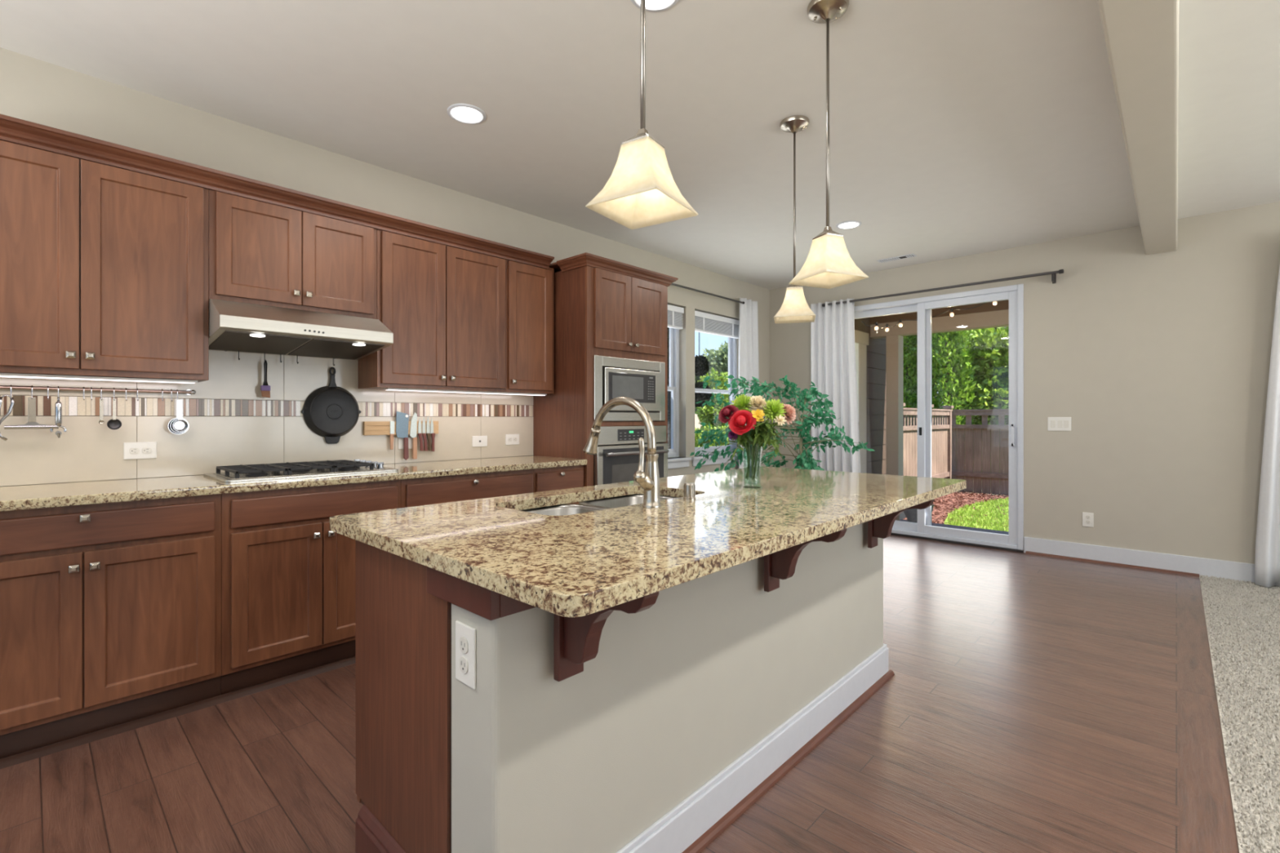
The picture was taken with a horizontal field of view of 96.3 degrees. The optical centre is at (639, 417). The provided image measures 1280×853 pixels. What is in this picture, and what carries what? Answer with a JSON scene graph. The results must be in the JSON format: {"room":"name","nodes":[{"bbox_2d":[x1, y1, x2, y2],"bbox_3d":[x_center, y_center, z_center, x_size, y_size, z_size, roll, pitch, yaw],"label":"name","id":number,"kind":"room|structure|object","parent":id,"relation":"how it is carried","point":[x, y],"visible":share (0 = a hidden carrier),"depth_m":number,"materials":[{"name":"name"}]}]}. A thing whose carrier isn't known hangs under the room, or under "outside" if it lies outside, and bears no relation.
{"room":"kitchen","nodes":[
{"label":"kitchen","id":0,"kind":"room"},
{"bbox_2d":[0,47,769,486],"bbox_3d":[-1.440,-0.168,3.803,0.160,2.745,8.905,0,0,43],"label":"wall","id":1,"kind":"structure","parent":0,"point":[33,90],"depth_m":3.31,"materials":[{"name":"paint"}]},
{"bbox_2d":[0,140,208,382],"bbox_3d":[-2.384,-0.627,2.430,0.331,0.905,0.861,0,0,43],"label":"upper cabinet","id":2,"kind":"object","parent":1,"relation":"attached to","point":[104,268],"visible":0.99,"depth_m":2.38,"materials":[{"name":"brown wood"}]},
{"bbox_2d":[0,373,197,383],"bbox_3d":[-2.343,-0.167,2.391,0.060,0.013,0.790,0,0,43],"label":"strip light","id":3,"kind":"object","parent":2,"relation":"attached to","point":[2,375],"visible":1,"depth_m":2.41,"materials":[{"name":"white plastic"}]},
{"bbox_2d":[0,113,554,269],"bbox_3d":[-1.599,-1.099,3.044,0.078,0.074,2.830,0,0,43],"label":"crown molding","id":4,"kind":"structure","parent":2,"relation":"attached to","point":[12,130],"depth_m":2.71,"materials":[{"name":"brown wood"}]},
{"bbox_2d":[0,349,533,486],"bbox_3d":[-1.804,-0.140,3.288,0.012,0.850,2.907,0,0,43],"label":"backsplash","id":5,"kind":"structure","parent":1,"relation":"attached to","point":[230,422],"depth_m":2.95,"materials":[{"name":"tile"}]},
{"bbox_2d":[4,396,58,429],"bbox_3d":[-2.549,-0.020,2.403,0.016,0.134,0.156,0,0,43],"label":"scraper","id":6,"kind":"object","parent":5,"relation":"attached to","point":[32,424],"visible":1,"depth_m":2.40,"materials":[{"name":"silver metal"}]},
{"bbox_2d":[0,385,195,395],"bbox_3d":[-2.484,-0.126,2.520,0.043,0.028,0.848,0,0,43],"label":"utensil rail","id":7,"kind":"object","parent":5,"relation":"attached to","point":[188,392],"visible":1,"depth_m":2.56,"materials":[{"name":"metal"}]},
{"bbox_3d":[-2.505,-0.107,2.469,0.042,0.061,0.004,0,0,43],"label":"hook","id":8,"kind":"object","parent":7,"relation":"hanging from","visible":0},
{"bbox_2d":[49,396,66,438],"bbox_3d":[-2.495,-0.001,2.460,0.021,0.175,0.051,0,0,43],"label":"bottle opener","id":9,"kind":"object","parent":8,"relation":"hanging from","point":[58,406],"visible":1,"depth_m":2.45,"materials":[{"name":"metal"}]},
{"bbox_3d":[-2.230,-0.107,2.764,0.042,0.061,0.004,0,0,43],"label":"hook","id":10,"kind":"object","parent":7,"relation":"hanging from","visible":0},
{"bbox_2d":[167,400,189,434],"bbox_3d":[-2.221,-0.004,2.756,0.035,0.166,0.080,0,0,43],"label":"measuring cup","id":11,"kind":"object","parent":10,"relation":"hanging from","point":[170,421],"visible":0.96,"depth_m":2.74,"materials":[{"name":"metal"}]},
{"bbox_2d":[169,400,188,433],"bbox_3d":[-2.216,-0.007,2.755,0.035,0.160,0.070,0,0,43],"label":"measuring cup","id":12,"kind":"object","parent":10,"relation":"hanging from","point":[172,421],"visible":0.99,"depth_m":2.74,"materials":[{"name":"metal"}]},
{"bbox_2d":[172,400,188,431],"bbox_3d":[-2.211,-0.010,2.755,0.035,0.154,0.060,0,0,43],"label":"measuring cup","id":13,"kind":"object","parent":10,"relation":"hanging from","point":[180,425],"visible":1,"depth_m":2.75,"materials":[{"name":"metal"}]},
{"bbox_2d":[123,441,156,459],"bbox_3d":[-2.346,0.154,2.693,0.009,0.078,0.118,0,0,43],"label":"outlet","id":14,"kind":"object","parent":5,"relation":"attached to","point":[131,451],"visible":1,"depth_m":2.69,"materials":[{"name":"white plastic"}]},
{"bbox_2d":[363,421,438,435],"bbox_3d":[-1.490,0.063,3.597,0.024,0.083,0.470,0,0,43],"label":"rack","id":15,"kind":"object","parent":5,"relation":"attached to","point":[381,428],"visible":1,"depth_m":3.49,"materials":[{"name":"brown wood"}]},
{"bbox_2d":[395,411,408,460],"bbox_3d":[-1.483,0.112,3.581,0.014,0.306,0.082,0,0,43],"label":"cleaver","id":16,"kind":"object","parent":15,"relation":"hanging from","point":[402,419],"visible":1,"depth_m":3.58,"materials":[{"name":"metal"}]},
{"bbox_2d":[409,412,417,458],"bbox_3d":[-1.435,0.113,3.632,0.014,0.297,0.046,0,0,43],"label":"knife","id":17,"kind":"object","parent":15,"relation":"attached to","point":[413,430],"visible":1,"depth_m":3.63,"materials":[{"name":"metal"}]},
{"bbox_2d":[471,435,487,447],"bbox_3d":[-1.119,0.164,4.006,0.008,0.076,0.118,0,0,43],"label":"outlet","id":18,"kind":"object","parent":5,"relation":"attached to","point":[477,441],"visible":1,"depth_m":4.00,"materials":[{"name":"white plastic"}]},
{"bbox_2d":[208,189,377,319],"bbox_3d":[-1.827,-0.816,3.025,0.331,0.528,0.767,0,0,43],"label":"upper cabinet","id":19,"kind":"object","parent":1,"relation":"attached to","point":[261,253],"visible":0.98,"depth_m":2.89,"materials":[{"name":"brown wood"}]},
{"bbox_2d":[208,298,393,359],"bbox_3d":[-1.762,-0.447,2.965,0.488,0.209,0.766,0,0,43],"label":"range hood","id":20,"kind":"object","parent":19,"relation":"attached to","point":[236,326],"visible":0.95,"depth_m":2.84,"materials":[{"name":"silver metal"}]},
{"bbox_2d":[358,229,505,391],"bbox_3d":[-1.275,-0.626,3.614,0.331,0.907,0.845,0,0,43],"label":"upper cabinet","id":21,"kind":"object","parent":1,"relation":"attached to","point":[443,306],"visible":0.98,"depth_m":3.47,"materials":[{"name":"brown wood"}]},
{"bbox_2d":[383,387,546,395],"bbox_3d":[-1.083,-0.167,3.739,0.060,0.013,1.140,0,0,43],"label":"strip light","id":22,"kind":"object","parent":21,"relation":"attached to","point":[384,388],"visible":1,"depth_m":3.64,"materials":[{"name":"white plastic"}]},
{"bbox_2d":[504,259,553,394],"bbox_3d":[-0.846,-0.626,4.073,0.331,0.907,0.409,0,0,43],"label":"upper cabinet","id":23,"kind":"object","parent":1,"relation":"attached to","point":[529,289],"visible":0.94,"depth_m":3.97,"materials":[{"name":"brown wood"}]},
{"bbox_2d":[667,304,684,329],"bbox_3d":[0.123,-0.991,5.422,0.060,0.211,0.861,0,0,43],"label":"window blind","id":24,"kind":"object","parent":1,"relation":"attached to","point":[674,314],"visible":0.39,"depth_m":5.63,"materials":[{"name":"white plastic"}]},
{"bbox_2d":[667,328,691,468],"bbox_3d":[0.108,-0.310,5.428,0.190,1.600,0.995,0,0,43],"label":"window","id":25,"kind":"structure","parent":1,"relation":"in","point":[673,463],"depth_m":5.74,"materials":[{"name":"white plastic"}]},
{"bbox_2d":[671,283,744,304],"bbox_3d":[0.479,-1.238,5.660,0.105,0.095,1.888,0,0,43],"label":"curtain rod","id":26,"kind":"object","parent":1,"relation":"attached to","point":[673,284],"visible":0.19,"depth_m":5.80,"materials":[{"name":"brown metal"}]},
{"bbox_2d":[738,297,759,468],"bbox_3d":[1.232,-0.070,6.414,0.080,2.490,0.393,0,0,43],"label":"curtain","id":27,"kind":"object","parent":26,"relation":"hanging from","point":[748,313],"visible":0.39,"depth_m":6.38,"materials":[{"name":"fabric"}]},
{"bbox_2d":[691,337,738,466],"bbox_3d":[0.814,-0.310,6.182,0.190,1.600,1.000,0,0,43],"label":"window","id":28,"kind":"structure","parent":1,"relation":"in","point":[731,341],"depth_m":6.33,"materials":[{"name":"white plastic"}]},
{"bbox_2d":[694,310,738,338],"bbox_3d":[0.828,-0.996,6.176,0.060,0.201,0.866,0,0,43],"label":"window blind","id":29,"kind":"object","parent":1,"relation":"attached to","point":[704,322],"visible":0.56,"depth_m":6.14,"materials":[{"name":"white plastic"}]},
{"bbox_2d":[0,534,1239,852],"bbox_3d":[-0.084,1.230,2.430,3.697,0.050,8.755,0,0,43],"label":"floor","id":30,"kind":"structure","parent":0,"point":[1029,704],"depth_m":2.05,"materials":[{"name":"brown wood"}]},
{"bbox_2d":[0,493,221,758],"bbox_3d":[-2.277,0.763,2.324,0.631,0.884,0.852,0,0,43],"label":"base cabinet","id":31,"kind":"object","parent":30,"relation":"on","point":[110,613],"visible":0.99,"depth_m":2.18,"materials":[{"name":"brown wood"}]},
{"bbox_2d":[0,455,586,511],"bbox_3d":[-1.575,0.303,3.074,0.615,0.036,2.907,0,0,43],"label":"countertop","id":32,"kind":"structure","parent":31,"relation":"on","point":[68,494],"depth_m":2.51,"materials":[{"name":"stone"}]},
{"bbox_2d":[203,459,398,482],"bbox_3d":[-1.726,0.262,2.956,0.470,0.047,0.774,0,0,43],"label":"gas cooktop","id":33,"kind":"object","parent":32,"relation":"in","point":[246,473],"visible":1,"depth_m":2.83,"materials":[{"name":"silver metal"}]},
{"bbox_2d":[0,655,355,768],"bbox_3d":[-1.368,1.196,2.881,0.046,0.018,2.907,0,0,43],"label":"trim","id":34,"kind":"structure","parent":30,"relation":"on","point":[26,756],"depth_m":2.29,"materials":[{"name":"brown wood"}]},
{"bbox_2d":[220,480,400,694],"bbox_3d":[-1.720,0.763,2.919,0.631,0.884,0.777,0,0,43],"label":"base cabinet","id":35,"kind":"object","parent":30,"relation":"on","point":[288,580],"visible":0.77,"depth_m":2.63,"materials":[{"name":"brown wood"}]},
{"bbox_2d":[400,469,533,507],"bbox_3d":[-1.161,0.763,3.514,0.634,0.884,0.854,0,0,43],"label":"drawer","id":36,"kind":"object","parent":30,"relation":"on","point":[443,489],"visible":0.24,"depth_m":3.27,"materials":[{"name":"brown wood"}]},
{"bbox_2d":[533,465,583,504],"bbox_3d":[-0.725,0.763,3.981,0.634,0.884,0.421,0,0,43],"label":"drawer","id":37,"kind":"object","parent":30,"relation":"on","point":[545,479],"visible":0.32,"depth_m":3.77,"materials":[{"name":"brown wood"}]},
{"bbox_2d":[533,252,678,486],"bbox_3d":[-0.275,0.047,4.435,0.672,2.316,0.974,0,0,43],"label":"tall cabinet","id":38,"kind":"object","parent":30,"relation":"on","point":[602,306],"visible":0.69,"depth_m":4.11,"materials":[{"name":"brown wood"}]},
{"bbox_2d":[593,355,665,421],"bbox_3d":[-0.183,-0.206,4.362,0.383,0.458,0.752,0,0,43],"label":"microwave","id":39,"kind":"object","parent":38,"relation":"in","point":[647,388],"visible":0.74,"depth_m":4.20,"materials":[{"name":"silver metal"}]},
{"bbox_2d":[593,425,668,485],"bbox_3d":[-0.212,0.420,4.401,0.586,0.719,0.758,0,0,43],"label":"wall oven","id":40,"kind":"object","parent":38,"relation":"in","point":[616,460],"visible":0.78,"depth_m":4.14,"materials":[{"name":"silver metal"}]},
{"bbox_2d":[355,498,934,852],"bbox_3d":[0.254,0.763,2.081,1.023,0.883,2.167,0,0,43],"label":"kitchen island","id":41,"kind":"object","parent":30,"relation":"on","point":[651,723],"visible":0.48,"depth_m":1.47,"materials":[{"name":"paint"}]},
{"bbox_2d":[455,620,475,689],"bbox_3d":[-0.372,0.503,1.218,0.078,0.126,0.009,0,0,43],"label":"outlet","id":42,"kind":"object","parent":41,"relation":"attached to","point":[465,635],"visible":1,"depth_m":1.21,"materials":[{"name":"white plastic"}]},
{"bbox_2d":[328,466,966,617],"bbox_3d":[0.300,0.303,2.143,1.094,0.036,2.364,0,0,43],"label":"island countertop","id":43,"kind":"structure","parent":41,"relation":"on","point":[583,564],"depth_m":1.49,"materials":[{"name":"stone"}]},
{"bbox_2d":[520,493,678,515],"bbox_3d":[-0.116,0.421,2.045,0.420,0.196,0.784,0,0,43],"label":"sink","id":44,"kind":"object","parent":43,"relation":"in","point":[587,506],"visible":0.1,"depth_m":2.13,"materials":[{"name":"silver metal"}]},
{"bbox_2d":[582,396,661,507],"bbox_3d":[-0.085,0.106,1.924,0.350,0.357,0.111,0,0,43],"label":"kitchen faucet","id":45,"kind":"object","parent":43,"relation":"on","point":[649,481],"visible":1,"depth_m":1.83,"materials":[{"name":"silver metal"}]},
{"bbox_2d":[683,482,695,500],"bbox_3d":[0.173,0.257,2.007,0.043,0.057,0.043,0,0,43],"label":"sink air gap","id":46,"kind":"object","parent":43,"relation":"in","point":[689,488],"visible":1,"depth_m":1.99,"materials":[{"name":"silver metal"}]},
{"bbox_3d":[0.460,0.185,2.354,0.094,0.200,0.094,0,0,43],"label":"glass vase","id":47,"kind":"object","parent":43,"relation":"on","visible":0},
{"bbox_2d":[718,404,753,479],"bbox_3d":[0.392,0.101,2.329,0.142,0.308,0.068,0,0,5],"label":"rose","id":48,"kind":"object","parent":47,"relation":"in","point":[726,411],"visible":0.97,"depth_m":2.32,"materials":[{"name":"red plant"}]},
{"bbox_2d":[727,425,755,477],"bbox_3d":[0.415,0.127,2.320,0.096,0.238,0.146,0,0,43],"label":"frond","id":49,"kind":"object","parent":47,"relation":"in","point":[740,440],"visible":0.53,"depth_m":2.31,"materials":[{"name":"green plant"}]},
{"bbox_2d":[728,409,755,477],"bbox_3d":[0.421,0.107,2.290,0.115,0.277,0.091,0,0,-26],"label":"rose","id":50,"kind":"object","parent":47,"relation":"in","point":[741,417],"visible":1,"depth_m":2.27,"materials":[{"name":"red plant"}]},
{"bbox_2d":[730,394,755,475],"bbox_3d":[0.426,0.070,2.363,0.110,0.335,0.105,0,0,43],"label":"chrysanthemum","id":51,"kind":"object","parent":47,"relation":"in","point":[743,402],"visible":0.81,"depth_m":2.35,"materials":[{"name":"green plant"}]},
{"bbox_2d":[745,395,766,479],"bbox_3d":[0.478,0.079,2.342,0.084,0.343,0.078,0,0,43],"label":"carnation","id":52,"kind":"object","parent":47,"relation":"in","point":[758,401],"visible":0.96,"depth_m":2.33,"materials":[{"name":"beige plant"}]},
{"bbox_2d":[747,418,767,474],"bbox_3d":[0.464,0.124,2.293,0.137,0.243,0.129,0,0,43],"label":"frond","id":53,"kind":"object","parent":47,"relation":"in","point":[756,437],"visible":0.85,"depth_m":2.27,"materials":[{"name":"green plant"}]},
{"bbox_2d":[746,419,782,474],"bbox_3d":[0.483,0.127,2.286,0.164,0.238,0.129,0,0,43],"label":"frond","id":54,"kind":"object","parent":47,"relation":"in","point":[769,434],"visible":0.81,"depth_m":2.26,"materials":[{"name":"green plant"}]},
{"bbox_2d":[753,399,786,479],"bbox_3d":[0.533,0.087,2.325,0.121,0.330,0.097,0,0,-10],"label":"chrysanthemum","id":55,"kind":"object","parent":47,"relation":"in","point":[773,409],"visible":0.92,"depth_m":2.31,"materials":[{"name":"green plant"}]},
{"bbox_2d":[756,404,795,475],"bbox_3d":[0.568,0.090,2.347,0.162,0.298,0.079,0,0,-21],"label":"carnation","id":56,"kind":"object","parent":47,"relation":"in","point":[790,412],"visible":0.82,"depth_m":2.35,"materials":[{"name":"pink plant"}]},
{"bbox_2d":[689,374,874,471],"bbox_3d":[1.155,0.420,4.893,1.517,1.569,0.725,0,0,-6],"label":"foliage","id":57,"kind":"object","parent":30,"relation":"on","point":[757,390],"visible":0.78,"depth_m":4.85,"materials":[{"name":"green plant"}]},
{"bbox_2d":[0,0,1279,289],"bbox_3d":[1.432,-1.600,1.047,8.100,0.120,9.005,0,0,43],"label":"ceiling","id":58,"kind":"structure","parent":0,"point":[958,128],"depth_m":2.76,"materials":[{"name":"paint"}]},
{"bbox_2d":[447,103,486,124],"bbox_3d":[-0.877,-1.536,2.904,0.190,0.008,0.190,0,0,43],"label":"recessed light","id":59,"kind":"object","parent":58,"relation":"in","point":[466,113],"visible":1,"depth_m":2.89,"materials":[{"name":"white paint"}]},
{"bbox_2d":[585,0,697,229],"bbox_3d":[0.007,-1.026,1.420,0.207,1.028,0.207,0,0,33],"label":"pendant light","id":60,"kind":"object","parent":58,"relation":"hanging from","point":[641,191],"visible":1,"depth_m":1.41,"materials":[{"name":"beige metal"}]},
{"bbox_2d":[631,0,678,12],"bbox_3d":[0.054,-1.536,2.075,0.190,0.008,0.190,0,0,43],"label":"recessed light","id":61,"kind":"object","parent":58,"relation":"in","point":[653,6],"visible":0.89,"depth_m":2.13,"materials":[{"name":"white paint"}]},
{"bbox_2d":[773,115,815,323],"bbox_3d":[0.806,-1.026,2.991,0.206,1.028,0.206,0,0,15],"label":"pendant light","id":62,"kind":"object","parent":58,"relation":"hanging from","point":[794,308],"visible":0.96,"depth_m":2.95,"materials":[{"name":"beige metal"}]},
{"bbox_2d":[788,0,868,288],"bbox_3d":[0.702,-1.026,2.144,0.206,1.028,0.206,0,0,-24],"label":"pendant light","id":63,"kind":"object","parent":58,"relation":"hanging from","point":[828,264],"visible":1,"depth_m":2.13,"materials":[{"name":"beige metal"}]},
{"bbox_2d":[1097,0,1178,254],"bbox_3d":[1.110,-1.427,1.313,0.186,0.265,8.755,0,0,43],"label":"ceiling beam","id":64,"kind":"structure","parent":58,"relation":"attached to","point":[1141,37],"depth_m":2.34,"materials":[{"name":"paint"}]},
{"bbox_2d":[854,317,885,474],"bbox_3d":[2.822,-0.170,7.320,0.158,3.050,2.055,0,0,43],"label":"wall","id":65,"kind":"structure","parent":0,"point":[876,348],"depth_m":7.45,"materials":[{"name":"brown"}]},
{"bbox_2d":[854,329,868,473],"bbox_3d":[2.639,0.145,6.988,0.028,2.420,0.710,0,0,43],"label":"window","id":66,"kind":"structure","parent":65,"relation":"in","point":[861,339],"depth_m":7.09,"materials":[{"name":"paint"}]},
{"bbox_2d":[854,342,858,417],"bbox_3d":[2.617,-0.430,6.974,0.008,0.970,0.200,0,0,43],"label":"blind","id":67,"kind":"object","parent":66,"relation":"attached to","point":[856,344],"depth_m":7.02,"materials":[{"name":"white fabric"}]},
{"bbox_2d":[769,201,1279,564],"bbox_3d":[4.475,-0.168,4.263,7.850,2.745,0.150,0,0,43],"label":"wall","id":68,"kind":"structure","parent":0,"point":[1158,364],"depth_m":4.61,"materials":[{"name":"paint"}]},
{"bbox_2d":[854,284,1023,550],"bbox_3d":[2.783,-0.007,5.798,1.860,2.385,0.140,0,0,43],"label":"door","id":69,"kind":"structure","parent":68,"relation":"in","point":[923,306],"depth_m":5.42,"materials":[{"name":"white plastic"}]},
{"bbox_2d":[822,269,1063,306],"bbox_3d":[2.828,-1.214,5.620,2.158,0.095,0.118,0,0,43],"label":"curtain rod","id":70,"kind":"object","parent":68,"relation":"attached to","point":[1053,273],"visible":0.78,"depth_m":5.35,"materials":[{"name":"brown metal"}]},
{"bbox_2d":[810,298,860,472],"bbox_3d":[2.126,-0.048,6.220,0.568,2.445,0.098,0,0,43],"label":"curtain","id":71,"kind":"object","parent":70,"relation":"hanging from","point":[833,349],"visible":0.59,"depth_m":6.21,"materials":[{"name":"fabric"}]},
{"bbox_2d":[890,533,1023,552],"bbox_3d":[2.800,1.195,5.816,1.860,0.020,0.170,0,0,43],"label":"trim","id":72,"kind":"structure","parent":68,"relation":"attached to","point":[893,534],"depth_m":5.47,"materials":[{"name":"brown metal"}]},
{"bbox_2d":[1048,417,1071,431],"bbox_3d":[3.623,0.053,4.951,0.165,0.118,0.009,0,0,43],"label":"light switch","id":73,"kind":"object","parent":68,"relation":"attached to","point":[1055,424],"visible":1,"depth_m":4.95,"materials":[{"name":"white plastic"}]},
{"bbox_2d":[1025,551,1199,577],"bbox_3d":[3.835,1.196,4.723,1.107,0.019,0.020,0,0,43],"label":"trim","id":74,"kind":"structure","parent":68,"relation":"attached to","point":[1026,552],"depth_m":4.67,"materials":[{"name":"brown wood"}]},
{"bbox_2d":[1023,536,1254,582],"bbox_3d":[4.389,1.133,4.229,7.770,0.143,0.016,0,0,43],"label":"baseboard","id":75,"kind":"structure","parent":68,"relation":"attached to","point":[1237,571],"depth_m":4.56,"materials":[{"name":"white paint"}]},
{"bbox_3d":[5.428,-1.214,3.188,2.398,0.095,0.118,0,0,43],"label":"curtain rod","id":76,"kind":"object","parent":68,"relation":"attached to","visible":0},
{"bbox_2d":[1254,265,1279,586],"bbox_3d":[4.633,-0.043,3.846,0.693,2.455,0.114,0,0,43],"label":"curtain","id":77,"kind":"object","parent":76,"relation":"hanging from","point":[1267,558],"visible":1,"depth_m":4.02,"materials":[{"name":"fabric"}]},
{"bbox_2d":[1199,574,1279,852],"bbox_3d":[2.782,1.218,-0.252,4.153,0.074,8.755,0,0,43],"label":"carpet","id":78,"kind":"object","parent":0,"point":[1242,619],"visible":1,"depth_m":2.47,"materials":[{"name":"beige carpet"}]},
{"label":"outside","id":79,"kind":"structure","parent":0,"visible":0},
{"bbox_3d":[1.581,1.535,16.325,60.000,0.240,54.000,0,0,43],"label":"ground","id":80,"kind":"structure","parent":79,"visible":0},
{"bbox_2d":[667,327,671,448],"bbox_3d":[0.154,-1.932,8.147,1.258,6.695,1.221,0,0,-20],"label":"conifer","id":81,"kind":"object","parent":80,"relation":"on","point":[668,392],"visible":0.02,"depth_m":7.74,"materials":[{"name":"green plant"}]},
{"bbox_2d":[694,366,728,443],"bbox_3d":[2.207,-0.050,17.015,1.100,2.932,1.194,0,0,-20],"label":"tree","id":82,"kind":"object","parent":80,"relation":"on","point":[706,413],"visible":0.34,"depth_m":16.76,"materials":[{"name":"green plant"}]},
{"bbox_2d":[694,424,728,447],"bbox_3d":[1.673,0.809,13.813,1.116,1.323,1.170,0,0,4],"label":"shrub","id":83,"kind":"object","parent":80,"relation":"on","point":[697,436],"visible":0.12,"depth_m":13.60,"materials":[{"name":"green plant"}]},
{"bbox_2d":[702,341,728,444],"bbox_3d":[4.589,-1.335,29.938,3.499,5.504,3.625,0,0,-26],"label":"tree","id":84,"kind":"object","parent":80,"relation":"on","point":[717,359],"visible":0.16,"depth_m":29.23,"materials":[{"name":"green plant"}]},
{"bbox_2d":[903,334,917,426],"bbox_3d":[5.791,-1.287,12.407,1.106,5.405,1.089,0,0,28],"label":"arborvitae","id":85,"kind":"object","parent":80,"relation":"on","point":[910,342],"visible":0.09,"depth_m":12.11,"materials":[{"name":"green plant"}]},
{"bbox_2d":[903,403,953,479],"bbox_3d":[4.625,0.575,9.457,0.150,1.600,3.330,0,0,43],"label":"fence","id":86,"kind":"object","parent":80,"relation":"on","point":[941,434],"visible":0.4,"depth_m":9.99,"materials":[{"name":"brown wood"}]},
{"bbox_2d":[912,329,982,425],"bbox_3d":[6.255,-1.474,11.668,1.396,5.780,1.440,0,0,9],"label":"tree","id":87,"kind":"object","parent":80,"relation":"on","point":[944,349],"visible":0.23,"depth_m":11.32,"materials":[{"name":"green plant"}]},
{"bbox_2d":[895,519,1008,534],"bbox_3d":[5.226,1.360,4.487,7.500,0.190,1.205,0,0,43],"label":"patio slab","id":88,"kind":"object","parent":80,"relation":"on","point":[903,520],"depth_m":6.55,"materials":[{"name":"concrete"}]},
{"bbox_2d":[885,334,905,519],"bbox_3d":[3.206,0.117,7.217,0.190,2.295,0.220,0,0,43],"label":"patio post","id":89,"kind":"object","parent":88,"relation":"on","point":[894,344],"visible":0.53,"depth_m":7.15,"materials":[{"name":"paint"}]},
{"bbox_2d":[870,309,1008,338],"bbox_3d":[5.638,-1.113,4.941,7.520,0.165,0.160,0,0,43],"label":"beam","id":90,"kind":"structure","parent":89,"relation":"on","point":[998,318],"depth_m":6.70,"materials":[{"name":"paint"}]},
{"bbox_2d":[869,299,1008,324],"bbox_3d":[5.638,-1.325,4.941,7.520,0.260,0.200,0,0,43],"label":"ceiling","id":91,"kind":"structure","parent":90,"relation":"on","point":[1002,304],"depth_m":6.70,"materials":[{"name":"brown wood"}]},
{"bbox_2d":[903,503,934,523],"bbox_3d":[3.071,1.109,6.350,0.344,0.312,0.344,0,0,43],"label":"urn","id":92,"kind":"object","parent":88,"relation":"on","point":[911,515],"visible":0.23,"depth_m":6.27,"materials":[{"name":"grey ceramic"}]},
{"bbox_2d":[903,490,1008,531],"bbox_3d":[7.680,1.395,6.030,9.024,0.121,4.381,0,0,43],"label":"bark mulch","id":93,"kind":"object","parent":80,"relation":"on","point":[944,505],"visible":0.25,"depth_m":9.20,"materials":[{"name":"brown wood"}]},
{"bbox_2d":[943,497,1008,531],"bbox_3d":[7.808,1.365,5.684,8.365,0.140,4.030,0,0,43],"label":"lawn","id":94,"kind":"structure","parent":80,"relation":"on","point":[987,506],"depth_m":7.79,"materials":[{"name":"green plant"}]},
{"bbox_2d":[951,408,1008,495],"bbox_3d":[7.378,0.575,9.318,4.360,1.600,0.150,0,0,43],"label":"fence","id":95,"kind":"object","parent":80,"relation":"on","point":[980,452],"visible":0.13,"depth_m":10.40,"materials":[{"name":"brown wood"}]},
{"bbox_2d":[954,326,1008,425],"bbox_3d":[7.235,-0.236,11.536,1.691,3.770,1.771,0,0,-22],"label":"tree","id":96,"kind":"object","parent":80,"relation":"on","point":[992,346],"visible":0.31,"depth_m":11.16,"materials":[{"name":"green plant"}]},
{"bbox_3d":[-1.861,-1.465,3.960,0.670,0.100,9.240,0,0,43],"label":"roof eave","id":97,"kind":"object","parent":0,"visible":0},
{"bbox_2d":[694,332,711,377],"bbox_3d":[0.728,-0.960,7.039,0.279,0.920,0.278,0,0,43],"label":"hanging basket","id":98,"kind":"object","parent":97,"relation":"hanging from","point":[702,365],"visible":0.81,"depth_m":6.96,"materials":[{"name":"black plant"}]},
{"bbox_2d":[694,375,712,407],"bbox_3d":[0.730,-0.356,7.035,0.339,0.462,0.348,0,0,43],"label":"hanging basket","id":99,"kind":"object","parent":98,"relation":"hanging from","point":[699,397],"visible":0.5,"depth_m":6.94,"materials":[{"name":"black plant"}]},
{"bbox_3d":[-1.932,-0.355,3.114,0.038,0.028,0.556,0,0,43],"label":"utensil rail","id":100,"kind":"object","parent":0,"visible":0},
{"bbox_3d":[-1.982,-0.329,3.028,0.035,0.067,0.004,0,0,43],"label":"hook","id":101,"kind":"object","parent":100,"relation":"hanging from","visible":0},
{"bbox_2d":[260,360,270,397],"bbox_3d":[-1.972,-0.203,3.019,0.028,0.196,0.042,0,0,43],"label":"brush","id":102,"kind":"object","parent":101,"relation":"hanging from","point":[265,388],"visible":1,"depth_m":3.01,"materials":[{"name":"black plastic"}]},
{"bbox_3d":[-1.751,-0.329,3.275,0.035,0.067,0.004,0,0,43],"label":"hook","id":103,"kind":"object","parent":100,"relation":"hanging from","visible":0},
{"bbox_2d":[301,366,360,444],"bbox_3d":[-1.757,-0.072,3.285,0.052,0.443,0.318,0,0,43],"label":"skillet","id":104,"kind":"object","parent":103,"relation":"hanging from","point":[331,411],"visible":1,"depth_m":3.27,"materials":[{"name":"metal"}]},
{"bbox_3d":[-2.384,-0.107,2.599,0.042,0.061,0.004,0,0,43],"label":"hook","id":105,"kind":"object","parent":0,"visible":0},
{"bbox_2d":[106,398,121,429],"bbox_3d":[-2.379,-0.017,2.594,0.016,0.141,0.050,0,0,43],"label":"ladle","id":106,"kind":"object","parent":105,"relation":"hanging from","point":[113,424],"visible":1,"depth_m":2.59,"materials":[{"name":"silver metal"}]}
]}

